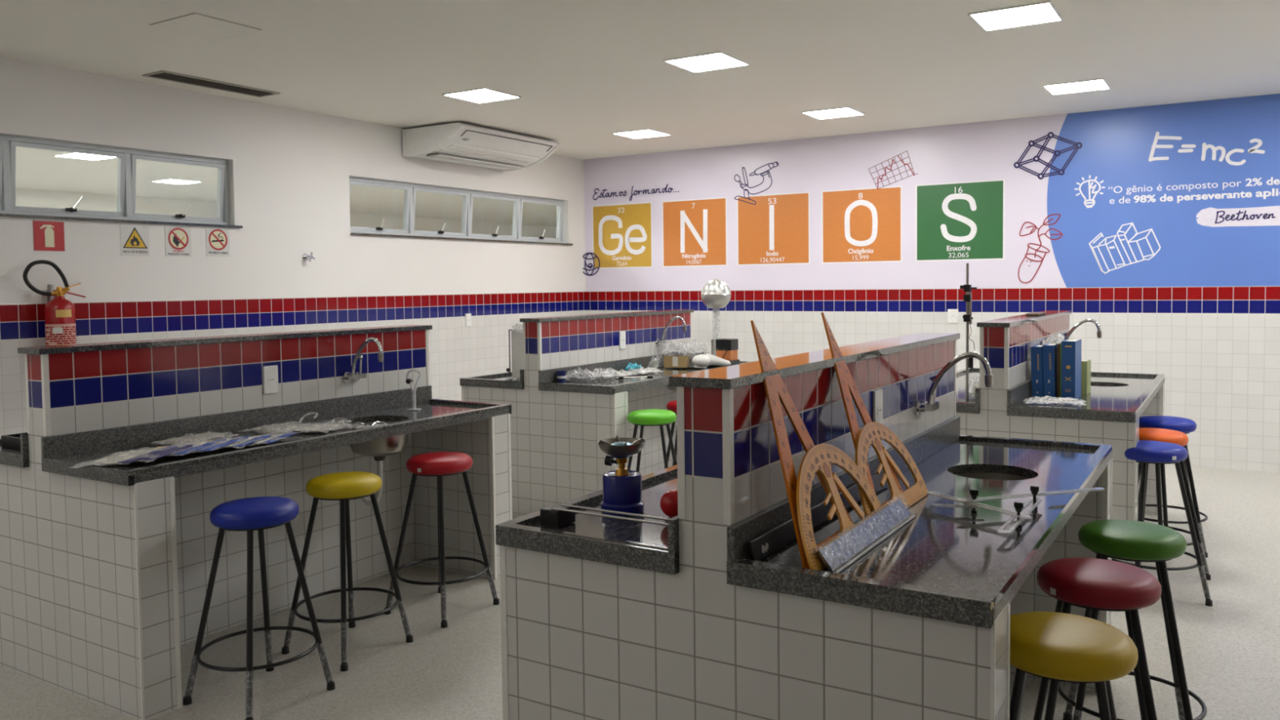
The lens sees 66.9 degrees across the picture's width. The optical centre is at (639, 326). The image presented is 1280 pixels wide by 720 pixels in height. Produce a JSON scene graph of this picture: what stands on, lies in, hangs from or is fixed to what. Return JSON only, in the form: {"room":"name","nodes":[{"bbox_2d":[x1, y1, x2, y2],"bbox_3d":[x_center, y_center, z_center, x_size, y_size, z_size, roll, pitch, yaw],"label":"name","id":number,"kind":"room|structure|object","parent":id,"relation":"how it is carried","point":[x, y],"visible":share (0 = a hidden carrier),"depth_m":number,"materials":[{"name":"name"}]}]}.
{"room":"science classroom","nodes":[
{"label":"science classroom","id":0,"kind":"room"},
{"bbox_2d":[15,187,556,238],"bbox_3d":[-5.819,-0.593,16.410,0.100,2.820,26.000,1,3,32],"label":"wall","id":1,"kind":"structure","parent":0,"point":[32,197],"depth_m":14.69,"materials":[{"name":"paint"}]},
{"bbox_2d":[0,56,583,438],"bbox_3d":[-3.511,-0.164,6.018,0.150,2.820,10.754,1,3,32],"label":"wall","id":2,"kind":"structure","parent":0,"point":[290,170],"depth_m":7.13,"materials":[{"name":"paint"}]},
{"bbox_2d":[32,220,65,251],"bbox_3d":[-3.543,-0.544,5.810,0.004,0.176,0.176,1,3,32],"label":"safety sign","id":3,"kind":"object","parent":2,"relation":"attached to","point":[47,235],"visible":1,"depth_m":5.81,"materials":[{"name":"red plastic"}]},
{"bbox_2d":[0,133,242,228],"bbox_3d":[-3.680,-0.881,5.680,0.150,0.482,2.965,1,3,32],"label":"window","id":4,"kind":"structure","parent":2,"relation":"in","point":[126,157],"depth_m":6.24,"materials":[{"name":"grey metal"}]},
{"bbox_2d":[120,224,149,256],"bbox_3d":[-3.263,-0.558,6.261,0.005,0.200,0.190,1,3,32],"label":"safety sign","id":5,"kind":"object","parent":2,"relation":"attached to","point":[135,239],"visible":1,"depth_m":6.26,"materials":[{"name":"plastic"}]},
{"bbox_2d":[164,225,191,257],"bbox_3d":[-3.104,-0.574,6.515,0.006,0.203,0.187,1,3,32],"label":"safety sign","id":6,"kind":"object","parent":2,"relation":"attached to","point":[177,238],"visible":1,"depth_m":6.51,"materials":[{"name":"white metal"}]},
{"bbox_2d":[205,227,230,256],"bbox_3d":[-2.947,-0.590,6.768,0.006,0.197,0.182,1,3,32],"label":"safety sign","id":7,"kind":"object","parent":2,"relation":"attached to","point":[217,240],"visible":1,"depth_m":6.76,"materials":[{"name":"white plastic"}]},
{"bbox_2d":[349,176,573,244],"bbox_3d":[-1.574,-1.042,9.071,0.150,0.475,3.015,1,3,32],"label":"window","id":8,"kind":"structure","parent":2,"relation":"in","point":[410,189],"depth_m":8.99,"materials":[{"name":"grey metal"}]},
{"bbox_2d":[0,0,1279,226],"bbox_3d":[1.538,-1.935,11.685,17.350,0.100,26.150,1,3,32],"label":"ceiling","id":9,"kind":"structure","parent":0,"point":[583,72],"depth_m":5.93,"materials":[{"name":"paint"}]},
{"bbox_2d":[53,152,115,160],"bbox_3d":[-5.548,-1.708,9.704,0.424,0.008,0.424,1,3,32],"label":"recessed light","id":10,"kind":"object","parent":9,"relation":"in","point":[73,155],"visible":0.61,"depth_m":9.70,"materials":[{"name":"white plastic"}]},
{"bbox_2d":[150,178,202,184],"bbox_3d":[-5.779,-1.810,12.081,0.424,0.008,0.424,1,3,32],"label":"recessed light","id":11,"kind":"object","parent":9,"relation":"in","point":[167,180],"visible":1,"depth_m":12.06,"materials":[{"name":"white plastic"}]},
{"bbox_2d":[149,13,262,40],"bbox_3d":[-2.235,-1.543,4.993,0.380,0.004,0.380,1,3,32],"label":"ceiling hatch","id":12,"kind":"object","parent":9,"relation":"attached to","point":[193,24],"visible":1,"depth_m":4.97,"materials":[{"name":"silver metal"}]},
{"bbox_2d":[142,70,279,97],"bbox_3d":[-2.805,-1.596,6.387,0.224,0.008,0.860,1,3,32],"label":"ceiling vent","id":13,"kind":"object","parent":9,"relation":"in","point":[163,75],"visible":1,"depth_m":6.35,"materials":[{"name":"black metal"}]},
{"bbox_2d":[401,122,559,171],"bbox_3d":[-1.380,-1.581,8.608,0.666,0.228,1.340,1,3,32],"label":"air conditioner","id":14,"kind":"object","parent":9,"relation":"attached to","point":[460,143],"visible":1,"depth_m":8.31,"materials":[{"name":"plastic"}]},
{"bbox_2d":[426,153,524,167],"bbox_3d":[-1.449,-1.478,8.656,0.140,0.008,1.140,1,3,32],"label":"grille","id":15,"kind":"object","parent":14,"relation":"attached to","point":[455,157],"depth_m":8.57,"materials":[{"name":"white plastic"}]},
{"bbox_2d":[441,87,521,103],"bbox_3d":[-1.120,-1.637,6.865,0.394,0.008,0.394,1,3,32],"label":"recessed light","id":16,"kind":"object","parent":9,"relation":"in","point":[484,95],"visible":1,"depth_m":6.85,"materials":[{"name":"white plastic"}]},
{"bbox_2d":[611,128,671,138],"bbox_3d":[0.018,-1.732,8.698,0.394,0.008,0.394,1,3,32],"label":"recessed light","id":17,"kind":"object","parent":9,"relation":"in","point":[644,133],"visible":1,"depth_m":8.69,"materials":[{"name":"white plastic"}]},
{"bbox_2d":[662,51,750,72],"bbox_3d":[0.410,-1.614,5.916,0.394,0.008,0.394,1,3,32],"label":"recessed light","id":18,"kind":"object","parent":9,"relation":"in","point":[718,60],"visible":1,"depth_m":5.90,"materials":[{"name":"white plastic"}]},
{"bbox_2d":[800,106,865,119],"bbox_3d":[1.548,-1.708,7.750,0.394,0.008,0.394,1,3,32],"label":"recessed light","id":19,"kind":"object","parent":9,"relation":"in","point":[842,112],"visible":1,"depth_m":7.73,"materials":[{"name":"white plastic"}]},
{"bbox_2d":[967,0,1063,31],"bbox_3d":[1.931,-1.591,4.973,0.394,0.008,0.394,1,3,32],"label":"recessed light","id":20,"kind":"object","parent":9,"relation":"in","point":[1042,12],"visible":1,"depth_m":4.96,"materials":[{"name":"white plastic"}]},
{"bbox_2d":[1041,78,1111,95],"bbox_3d":[3.069,-1.685,6.806,0.394,0.008,0.394,1,3,32],"label":"recessed light","id":21,"kind":"object","parent":9,"relation":"in","point":[1098,84],"visible":1,"depth_m":6.79,"materials":[{"name":"white plastic"}]},
{"bbox_2d":[0,463,1279,719],"bbox_3d":[0.706,1.359,3.478,10.032,0.100,11.054,1,3,32],"label":"floor","id":22,"kind":"structure","parent":0,"point":[1230,648],"depth_m":3.87,"materials":[{"name":"stone"}]},
{"bbox_2d":[0,324,512,719],"bbox_3d":[-1.692,0.664,4.422,1.213,1.262,2.011,1,3,32],"label":"lab bench","id":23,"kind":"object","parent":22,"relation":"on","point":[105,569],"visible":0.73,"depth_m":3.99,"materials":[{"name":"white tile"}]},
{"bbox_2d":[0,432,27,451],"bbox_3d":[-2.348,0.452,3.901,0.260,0.050,0.308,1,3,32],"label":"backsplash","id":24,"kind":"structure","parent":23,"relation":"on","point":[11,442],"depth_m":3.81,"materials":[{"name":"stone"}]},
{"bbox_2d":[0,443,29,466],"bbox_3d":[-1.986,0.458,4.591,0.522,0.030,2.005,1,3,32],"label":"countertop","id":25,"kind":"structure","parent":23,"relation":"on","point":[27,459],"depth_m":3.62,"materials":[{"name":"grey stone"}]},
{"bbox_2d":[20,433,29,458],"bbox_3d":[-1.776,0.402,4.450,0.018,0.090,1.990,1,3,32],"label":"backsplash","id":26,"kind":"structure","parent":23,"relation":"on","point":[24,437],"depth_m":3.61,"materials":[{"name":"grey stone"}]},
{"bbox_2d":[22,259,85,346],"bbox_3d":[-3.469,-0.029,5.754,0.180,0.733,0.314,0,3,7],"label":"fire extinguisher","id":27,"kind":"object","parent":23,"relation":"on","point":[59,312],"visible":0.77,"depth_m":5.71,"materials":[{"name":"red metal"}]},
{"bbox_2d":[44,325,76,346],"bbox_3d":[-3.438,0.111,5.745,0.161,0.225,0.079,-2,3,-24],"label":"print","id":28,"kind":"object","parent":27,"relation":"attached to","point":[54,335],"depth_m":5.72,"materials":[{"name":"red paper"}]},
{"bbox_2d":[74,445,181,467],"bbox_3d":[-1.845,0.466,3.496,0.224,0.021,0.380,-1,3,3],"label":"plastic package","id":29,"kind":"object","parent":23,"relation":"on","point":[127,457],"visible":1,"depth_m":3.46,"materials":[{"name":"white"}]},
{"bbox_2d":[132,444,199,462],"bbox_3d":[-1.798,0.464,3.549,0.225,0.022,0.380,-1,3,3],"label":"plastic package","id":30,"kind":"object","parent":23,"relation":"on","point":[151,458],"visible":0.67,"depth_m":3.54,"materials":[{"name":"white"}]},
{"bbox_2d":[151,431,238,445],"bbox_3d":[-1.792,0.448,3.914,0.195,0.024,0.320,0,3,23],"label":"plastic package","id":31,"kind":"object","parent":23,"relation":"on","point":[206,436],"visible":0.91,"depth_m":3.88,"materials":[{"name":"white"}]},
{"bbox_2d":[165,439,226,456],"bbox_3d":[-1.741,0.460,3.678,0.223,0.022,0.380,-1,3,2],"label":"plastic package","id":32,"kind":"object","parent":23,"relation":"on","point":[202,444],"visible":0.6,"depth_m":3.69,"materials":[{"name":"white"}]},
{"bbox_2d":[192,435,249,453],"bbox_3d":[-1.683,0.457,3.761,0.223,0.023,0.380,-1,3,3],"label":"plastic package","id":33,"kind":"object","parent":32,"relation":"on","point":[228,441],"visible":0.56,"depth_m":3.75,"materials":[{"name":"white"}]},
{"bbox_2d":[40,385,431,458],"bbox_3d":[-1.650,0.404,4.371,0.018,0.090,1.990,1,3,32],"label":"backsplash","id":34,"kind":"structure","parent":23,"relation":"on","point":[68,446],"depth_m":4.13,"materials":[{"name":"stone"}]},
{"bbox_2d":[219,435,273,448],"bbox_3d":[-1.611,0.457,3.833,0.224,0.021,0.320,-1,3,3],"label":"plastic package","id":35,"kind":"object","parent":23,"relation":"on","point":[247,441],"visible":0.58,"depth_m":3.81,"materials":[{"name":"white"}]},
{"bbox_2d":[262,364,278,394],"bbox_3d":[-1.660,0.237,4.357,0.011,0.125,0.075,1,3,32],"label":"power outlet","id":36,"kind":"object","parent":23,"relation":"attached to","point":[270,375],"visible":1,"depth_m":4.35,"materials":[{"name":"white plastic"}]},
{"bbox_2d":[248,431,297,445],"bbox_3d":[-1.533,0.453,3.920,0.226,0.022,0.320,-1,3,3],"label":"plastic package","id":37,"kind":"object","parent":23,"relation":"on","point":[275,437],"visible":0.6,"depth_m":3.90,"materials":[{"name":"white"}]},
{"bbox_2d":[237,412,321,434],"bbox_3d":[-1.546,0.420,4.238,0.245,0.057,0.332,1,3,26],"label":"plastic package","id":38,"kind":"object","parent":23,"relation":"on","point":[282,428],"visible":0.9,"depth_m":4.19,"materials":[{"name":"white"}]},
{"bbox_2d":[69,402,511,484],"bbox_3d":[-1.418,0.467,4.239,0.552,0.030,2.005,1,3,32],"label":"countertop","id":39,"kind":"structure","parent":23,"relation":"on","point":[428,410],"depth_m":4.26,"materials":[{"name":"grey stone"}]},
{"bbox_2d":[287,422,355,433],"bbox_3d":[-1.394,0.437,4.232,0.224,0.021,0.260,0,3,15],"label":"plastic package","id":40,"kind":"object","parent":23,"relation":"on","point":[325,427],"visible":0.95,"depth_m":4.19,"materials":[{"name":"white"}]},
{"bbox_2d":[342,337,383,383],"bbox_3d":[-1.313,0.163,4.688,0.252,0.228,0.110,1,3,32],"label":"tap","id":41,"kind":"object","parent":23,"relation":"attached to","point":[347,377],"visible":1,"depth_m":4.70,"materials":[{"name":"silver metal"}]},
{"bbox_2d":[350,421,408,506],"bbox_3d":[-1.277,0.659,4.601,0.416,0.392,0.300,1,3,32],"label":"sink basin","id":42,"kind":"object","parent":23,"relation":"in","point":[360,452],"depth_m":4.52,"materials":[{"name":"silver metal"}]},
{"bbox_2d":[405,368,421,410],"bbox_3d":[-1.140,0.316,4.887,0.083,0.206,0.040,0,3,9],"label":"tap","id":43,"kind":"object","parent":23,"relation":"on","point":[407,380],"visible":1,"depth_m":4.88,"materials":[{"name":"metal"}]},
{"bbox_2d":[182,496,335,719],"bbox_3d":[-1.374,0.980,3.482,0.413,0.707,0.413,1,3,32],"label":"bar stool","id":44,"kind":"object","parent":22,"relation":"on","point":[251,514],"visible":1,"depth_m":3.43,"materials":[{"name":"blue leather"}]},
{"bbox_2d":[281,471,413,671],"bbox_3d":[-1.197,0.957,3.947,0.413,0.707,0.413,1,3,32],"label":"bar stool","id":45,"kind":"object","parent":22,"relation":"on","point":[343,486],"visible":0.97,"depth_m":3.90,"materials":[{"name":"yellow"}]},
{"bbox_2d":[384,451,499,627],"bbox_3d":[-0.905,0.933,4.407,0.413,0.707,0.413,1,3,32],"label":"bar stool","id":46,"kind":"object","parent":22,"relation":"on","point":[438,464],"visible":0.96,"depth_m":4.34,"materials":[{"name":"red"}]},
{"bbox_2d":[459,309,751,515],"bbox_3d":[-0.144,0.535,6.936,1.213,1.262,2.011,1,3,32],"label":"lab bench","id":47,"kind":"object","parent":22,"relation":"on","point":[557,457],"visible":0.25,"depth_m":6.16,"materials":[{"name":"white tile"}]},
{"bbox_2d":[482,374,524,388],"bbox_3d":[-0.437,0.329,7.105,0.522,0.030,2.005,1,3,32],"label":"countertop","id":48,"kind":"structure","parent":47,"relation":"on","point":[502,377],"depth_m":6.56,"materials":[{"name":"grey stone"}]},
{"bbox_2d":[505,328,523,380],"bbox_3d":[-0.788,0.185,6.281,0.185,0.336,0.060,1,3,32],"label":"panel","id":49,"kind":"object","parent":47,"relation":"on","point":[517,339],"visible":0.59,"depth_m":6.30,"materials":[{"name":"white plastic"}]},
{"bbox_2d":[565,367,598,382],"bbox_3d":[-0.377,0.303,6.209,0.204,0.095,0.180,0,3,20],"label":"crumpled bag","id":50,"kind":"object","parent":47,"relation":"on","point":[585,377],"visible":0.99,"depth_m":6.18,"materials":[{"name":"white"}]},
{"bbox_2d":[591,367,617,380],"bbox_3d":[-0.229,0.304,6.318,0.184,0.081,0.180,-1,3,-3],"label":"crumpled bag","id":51,"kind":"object","parent":47,"relation":"on","point":[600,375],"visible":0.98,"depth_m":6.28,"materials":[{"name":"white"}]},
{"bbox_2d":[538,350,693,382],"bbox_3d":[-0.102,0.275,6.885,0.018,0.090,1.990,1,3,32],"label":"backsplash","id":52,"kind":"structure","parent":47,"relation":"on","point":[549,375],"depth_m":6.62,"materials":[{"name":"stone"}]},
{"bbox_2d":[618,331,626,349],"bbox_3d":[-0.122,0.094,6.853,0.011,0.125,0.075,1,3,32],"label":"power outlet","id":53,"kind":"object","parent":47,"relation":"attached to","point":[622,335],"visible":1,"depth_m":6.84,"materials":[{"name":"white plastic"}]},
{"bbox_2d":[565,361,715,394],"bbox_3d":[0.130,0.338,6.753,0.552,0.030,2.005,1,3,32],"label":"countertop","id":54,"kind":"structure","parent":47,"relation":"on","point":[667,371],"depth_m":6.58,"materials":[{"name":"grey stone"}]},
{"bbox_2d":[655,315,686,346],"bbox_3d":[0.249,0.033,7.223,0.252,0.228,0.110,1,3,32],"label":"tap","id":55,"kind":"object","parent":47,"relation":"attached to","point":[662,340],"visible":1,"depth_m":7.23,"materials":[{"name":"silver metal"}]},
{"bbox_2d":[659,326,668,345],"bbox_3d":[0.182,0.068,7.275,0.084,0.143,0.094,1,3,32],"label":"tap","id":56,"kind":"object","parent":55,"relation":"on","point":[662,341],"depth_m":7.24,"materials":[{"name":"silver metal"}]},
{"bbox_2d":[663,355,688,367],"bbox_3d":[0.273,0.256,7.240,0.170,0.085,0.142,0,3,10],"label":"cardboard box","id":57,"kind":"object","parent":47,"relation":"on","point":[672,361],"visible":0.99,"depth_m":7.17,"materials":[{"name":"cardboard"}]},
{"bbox_2d":[662,340,688,355],"bbox_3d":[0.268,0.164,7.250,0.196,0.134,0.180,0,3,15],"label":"crumpled bag","id":58,"kind":"object","parent":57,"relation":"in","point":[672,352],"visible":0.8,"depth_m":7.21,"materials":[{"name":"white"}]},
{"bbox_2d":[680,338,709,359],"bbox_3d":[0.412,0.162,7.349,0.207,0.156,0.200,-2,3,-25],"label":"crumpled bag","id":59,"kind":"object","parent":47,"relation":"on","point":[691,353],"visible":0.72,"depth_m":7.31,"materials":[{"name":"white"}]},
{"bbox_2d":[692,353,731,367],"bbox_3d":[0.527,0.249,7.146,0.291,0.102,0.130,0,3,12],"label":"bag","id":60,"kind":"object","parent":47,"relation":"on","point":[701,360],"visible":1,"depth_m":7.11,"materials":[{"name":"plastic"}]},
{"bbox_2d":[701,279,739,367],"bbox_3d":[0.588,-0.032,7.230,0.272,0.653,0.229,1,3,32],"label":"electrostatic generator","id":61,"kind":"object","parent":47,"relation":"on","point":[715,294],"visible":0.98,"depth_m":7.16,"materials":[{"name":"silver plastic"}]},
{"bbox_2d":[626,408,677,471],"bbox_3d":[0.075,0.858,5.845,0.413,0.707,0.413,0,3,15],"label":"bar stool","id":62,"kind":"object","parent":22,"relation":"on","point":[647,417],"visible":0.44,"depth_m":5.74,"materials":[{"name":"green plastic"}]},
{"bbox_2d":[666,400,677,466],"bbox_3d":[0.324,0.834,6.331,0.413,0.707,0.413,0,3,15],"label":"bar stool","id":63,"kind":"object","parent":22,"relation":"on","point":[671,406],"visible":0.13,"depth_m":6.25,"materials":[{"name":"red"}]},
{"bbox_2d":[495,332,1112,719],"bbox_3d":[0.678,0.698,2.999,1.213,1.262,2.011,1,3,32],"label":"lab bench","id":64,"kind":"object","parent":22,"relation":"on","point":[597,624],"visible":0.9,"depth_m":2.24,"materials":[{"name":"tile"}]},
{"bbox_2d":[528,473,679,573],"bbox_3d":[0.385,0.492,3.168,0.522,0.030,2.005,1,3,32],"label":"countertop","id":65,"kind":"structure","parent":64,"relation":"on","point":[652,492],"depth_m":2.51,"materials":[{"name":"grey stone"}]},
{"bbox_2d":[540,503,669,528],"bbox_3d":[-0.056,0.489,2.417,0.430,0.049,0.075,1,3,32],"label":"block","id":66,"kind":"object","parent":64,"relation":"on","point":[557,515],"visible":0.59,"depth_m":2.47,"materials":[{"name":"black plastic"}]},
{"bbox_2d":[597,435,645,516],"bbox_3d":[-0.049,0.404,2.641,0.131,0.201,0.131,1,3,32],"label":"stove","id":67,"kind":"object","parent":64,"relation":"on","point":[621,486],"visible":0.98,"depth_m":2.60,"materials":[{"name":"blue metal"}]},
{"bbox_2d":[600,470,644,516],"bbox_3d":[-0.048,0.452,2.643,0.118,0.106,0.118,1,3,32],"label":"canister","id":68,"kind":"object","parent":67,"relation":"attached to","point":[621,489],"depth_m":2.60,"materials":[{"name":"blue metal"}]},
{"bbox_2d":[660,489,677,521],"bbox_3d":[0.088,0.467,2.541,0.072,0.080,0.072,1,3,32],"label":"ball","id":69,"kind":"object","parent":64,"relation":"on","point":[668,500],"visible":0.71,"depth_m":2.52,"materials":[{"name":"plastic"}]},
{"bbox_2d":[667,515,679,559],"bbox_3d":[0.594,0.436,3.027,0.018,0.090,1.990,1,3,32],"label":"backsplash","id":70,"kind":"structure","parent":64,"relation":"on","point":[673,522],"depth_m":2.18,"materials":[{"name":"grey stone"}]},
{"bbox_2d":[750,320,853,568],"bbox_3d":[0.348,0.251,2.240,0.217,0.532,0.339,1,3,32],"label":"square","id":71,"kind":"object","parent":64,"relation":"on","point":[776,391],"visible":0.66,"depth_m":2.23,"materials":[{"name":"orange wood"}]},
{"bbox_2d":[746,469,887,560],"bbox_3d":[0.499,0.476,2.534,0.034,0.046,0.950,1,3,32],"label":"ruler","id":72,"kind":"object","parent":64,"relation":"on","point":[763,544],"visible":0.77,"depth_m":2.29,"materials":[{"name":"black plastic"}]},
{"bbox_2d":[795,443,882,570],"bbox_3d":[0.458,0.397,2.276,0.099,0.235,0.500,1,3,32],"label":"protractor","id":73,"kind":"object","parent":64,"relation":"on","point":[820,457],"visible":0.89,"depth_m":2.26,"materials":[{"name":"brown wood"}]},
{"bbox_2d":[726,416,959,562],"bbox_3d":[0.721,0.438,2.948,0.018,0.090,1.990,1,3,32],"label":"backsplash","id":74,"kind":"structure","parent":64,"relation":"on","point":[921,446],"depth_m":2.54,"materials":[{"name":"stone"}]},
{"bbox_2d":[821,311,902,505],"bbox_3d":[0.574,0.230,2.607,0.219,0.536,0.285,1,3,32],"label":"square","id":75,"kind":"object","parent":64,"relation":"on","point":[847,386],"visible":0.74,"depth_m":2.65,"materials":[{"name":"orange wood"}]},
{"bbox_2d":[816,498,915,573],"bbox_3d":[0.553,0.484,2.313,0.051,0.054,0.605,1,3,32],"label":"ruler","id":76,"kind":"object","parent":64,"relation":"on","point":[845,547],"visible":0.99,"depth_m":2.26,"materials":[{"name":"silver metal"}]},
{"bbox_2d":[872,388,883,424],"bbox_3d":[0.729,0.255,2.963,0.011,0.125,0.075,1,3,32],"label":"power outlet","id":77,"kind":"object","parent":64,"relation":"attached to","point":[877,395],"visible":0.77,"depth_m":2.95,"materials":[{"name":"white plastic"}]},
{"bbox_2d":[854,422,928,517],"bbox_3d":[0.665,0.379,2.626,0.099,0.235,0.500,1,3,32],"label":"protractor","id":78,"kind":"object","parent":64,"relation":"on","point":[872,433],"visible":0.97,"depth_m":2.64,"materials":[{"name":"brown wood"}]},
{"bbox_2d":[757,440,1097,625],"bbox_3d":[0.953,0.501,2.816,0.552,0.030,2.005,1,3,32],"label":"countertop","id":79,"kind":"structure","parent":64,"relation":"on","point":[957,549],"depth_m":2.49,"materials":[{"name":"grey stone"}]},
{"bbox_2d":[914,351,993,416],"bbox_3d":[1.074,0.195,3.290,0.252,0.228,0.110,1,3,32],"label":"tap","id":80,"kind":"object","parent":64,"relation":"attached to","point":[931,405],"visible":1,"depth_m":3.28,"materials":[{"name":"silver metal"}]},
{"bbox_2d":[920,375,938,413],"bbox_3d":[1.007,0.231,3.343,0.084,0.143,0.094,1,3,32],"label":"tap","id":81,"kind":"object","parent":80,"relation":"on","point":[931,405],"depth_m":3.31,"materials":[{"name":"silver metal"}]},
{"bbox_2d":[955,472,1029,480],"bbox_3d":[1.094,0.693,3.178,0.416,0.392,0.300,1,3,32],"label":"sink basin","id":82,"kind":"object","parent":64,"relation":"in","point":[986,476],"depth_m":3.26,"materials":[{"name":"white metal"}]},
{"bbox_2d":[926,485,1104,534],"bbox_3d":[0.959,0.463,2.614,0.600,0.062,0.350,-3,3,-44],"label":"tap","id":83,"kind":"object","parent":64,"relation":"on","point":[970,502],"visible":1,"depth_m":2.58,"materials":[{"name":"metal"}]},
{"bbox_2d":[955,310,1164,564],"bbox_3d":[2.261,0.566,5.568,1.213,1.262,2.011,1,3,32],"label":"lab bench","id":84,"kind":"object","parent":22,"relation":"on","point":[1115,403],"visible":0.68,"depth_m":4.73,"materials":[{"name":"white tile"}]},
{"bbox_2d":[955,262,977,402],"bbox_3d":[1.648,0.033,4.888,0.140,0.705,0.145,1,3,32],"label":"stand","id":85,"kind":"object","parent":84,"relation":"on","point":[967,298],"visible":0.91,"depth_m":4.85,"materials":[{"name":"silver metal"}]},
{"bbox_2d":[955,370,979,413],"bbox_3d":[1.968,0.360,5.737,0.522,0.030,2.005,1,3,32],"label":"countertop","id":86,"kind":"structure","parent":84,"relation":"on","point":[960,379],"depth_m":5.81,"materials":[{"name":"grey stone"}]},
{"bbox_2d":[968,374,979,398],"bbox_3d":[1.773,0.314,5.051,0.146,0.123,0.320,0,3,15],"label":"crumpled bag","id":87,"kind":"object","parent":84,"relation":"on","point":[976,380],"visible":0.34,"depth_m":5.05,"materials":[{"name":"white"}]},
{"bbox_2d":[1007,377,1031,405],"bbox_3d":[2.303,0.306,5.517,0.018,0.090,1.990,1,3,32],"label":"backsplash","id":88,"kind":"structure","parent":84,"relation":"on","point":[1016,394],"depth_m":4.86,"materials":[{"name":"stone"}]},
{"bbox_2d":[1031,344,1044,398],"bbox_3d":[2.120,0.233,5.132,0.054,0.270,0.211,-1,2,32],"label":"book","id":89,"kind":"object","parent":84,"relation":"on","point":[1037,362],"visible":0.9,"depth_m":5.04,"materials":[{"name":"paper"}]},
{"bbox_2d":[1042,342,1057,399],"bbox_3d":[2.170,0.230,5.101,0.054,0.278,0.211,-1,2,32],"label":"book","id":90,"kind":"object","parent":84,"relation":"on","point":[1049,351],"visible":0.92,"depth_m":5.01,"materials":[{"name":"paper"}]},
{"bbox_2d":[1022,395,1086,407],"bbox_3d":[2.035,0.363,4.761,0.290,0.045,0.184,0,3,24],"label":"plastic package","id":91,"kind":"object","parent":84,"relation":"on","point":[1040,402],"visible":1,"depth_m":4.73,"materials":[{"name":"white"}]},
{"bbox_2d":[1056,342,1061,399],"bbox_3d":[2.217,0.227,5.101,0.012,0.285,0.200,1,3,32],"label":"book","id":92,"kind":"object","parent":84,"relation":"on","point":[1059,344],"visible":0.43,"depth_m":5.02,"materials":[{"name":"paper"}]},
{"bbox_2d":[1061,338,1081,399],"bbox_3d":[2.251,0.220,5.055,0.066,0.302,0.221,1,3,32],"label":"book","id":93,"kind":"object","parent":84,"relation":"on","point":[1071,350],"visible":0.95,"depth_m":4.97,"materials":[{"name":"paper"}]},
{"bbox_2d":[1062,318,1102,339],"bbox_3d":[2.659,0.063,5.863,0.252,0.228,0.110,1,3,32],"label":"tap","id":94,"kind":"object","parent":84,"relation":"attached to","point":[1067,335],"visible":0.79,"depth_m":5.81,"materials":[{"name":"silver metal"}]},
{"bbox_2d":[1080,359,1090,395],"bbox_3d":[2.408,0.270,5.256,0.050,0.180,0.160,1,3,32],"label":"book","id":95,"kind":"object","parent":84,"relation":"on","point":[1086,364],"visible":0.61,"depth_m":5.19,"materials":[{"name":"paper"}]},
{"bbox_2d":[1017,374,1155,422],"bbox_3d":[2.535,0.369,5.385,0.552,0.030,2.005,1,3,32],"label":"countertop","id":96,"kind":"structure","parent":84,"relation":"on","point":[1119,393],"depth_m":5.25,"materials":[{"name":"grey stone"}]},
{"bbox_2d":[1009,611,1137,719],"bbox_3d":[0.928,1.011,2.136,0.413,0.707,0.413,1,3,26],"label":"bar stool","id":97,"kind":"object","parent":22,"relation":"on","point":[1059,646],"visible":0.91,"depth_m":2.04,"materials":[{"name":"yellow"}]},
{"bbox_2d":[1033,557,1161,719],"bbox_3d":[1.210,0.989,2.567,0.413,0.707,0.413,0,3,20],"label":"bar stool","id":98,"kind":"object","parent":22,"relation":"on","point":[1094,584],"visible":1,"depth_m":2.48,"materials":[{"name":"red"}]},
{"bbox_2d":[1057,519,1207,719],"bbox_3d":[1.511,0.967,2.986,0.413,0.707,0.413,0,3,23],"label":"bar stool","id":99,"kind":"object","parent":22,"relation":"on","point":[1121,540],"visible":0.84,"depth_m":2.89,"materials":[{"name":"green"}]},
{"bbox_2d":[1111,440,1213,606],"bbox_3d":[2.365,0.890,4.490,0.413,0.707,0.413,-1,3,-3],"label":"bar stool","id":100,"kind":"object","parent":22,"relation":"on","point":[1157,452],"visible":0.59,"depth_m":4.37,"materials":[{"name":"blue leather"}]},
{"bbox_2d":[1137,415,1208,557],"bbox_3d":[2.872,0.848,5.304,0.413,0.707,0.413,0,3,23],"label":"bar stool","id":101,"kind":"object","parent":22,"relation":"on","point":[1185,425],"visible":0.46,"depth_m":5.17,"materials":[{"name":"blue"}]},
{"bbox_2d":[1138,427,1210,580],"bbox_3d":[2.584,0.871,4.871,0.413,0.707,0.413,-1,3,-1],"label":"bar stool","id":102,"kind":"object","parent":22,"relation":"on","point":[1171,436],"visible":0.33,"depth_m":4.75,"materials":[{"name":"orange"}]},
{"bbox_2d":[582,160,1279,472],"bbox_3d":[3.561,-0.338,8.042,10.032,2.820,0.150,1,3,32],"label":"wall","id":103,"kind":"structure","parent":0,"point":[1216,349],"depth_m":7.78,"materials":[{"name":"tile"}]},
{"bbox_2d":[582,93,1279,291],"bbox_3d":[3.493,-1.033,7.955,9.773,1.422,0.007,1,3,32],"label":"wall mural","id":104,"kind":"object","parent":103,"relation":"attached to","point":[1186,193],"visible":1,"depth_m":8.39,"materials":[{"name":"plastic"}]},
{"bbox_2d":[947,309,958,323],"bbox_3d":[2.736,-0.095,8.471,0.090,0.120,0.011,1,3,32],"label":"power outlet","id":105,"kind":"object","parent":103,"relation":"attached to","point":[953,314],"visible":1,"depth_m":8.47,"materials":[{"name":"white plastic"}]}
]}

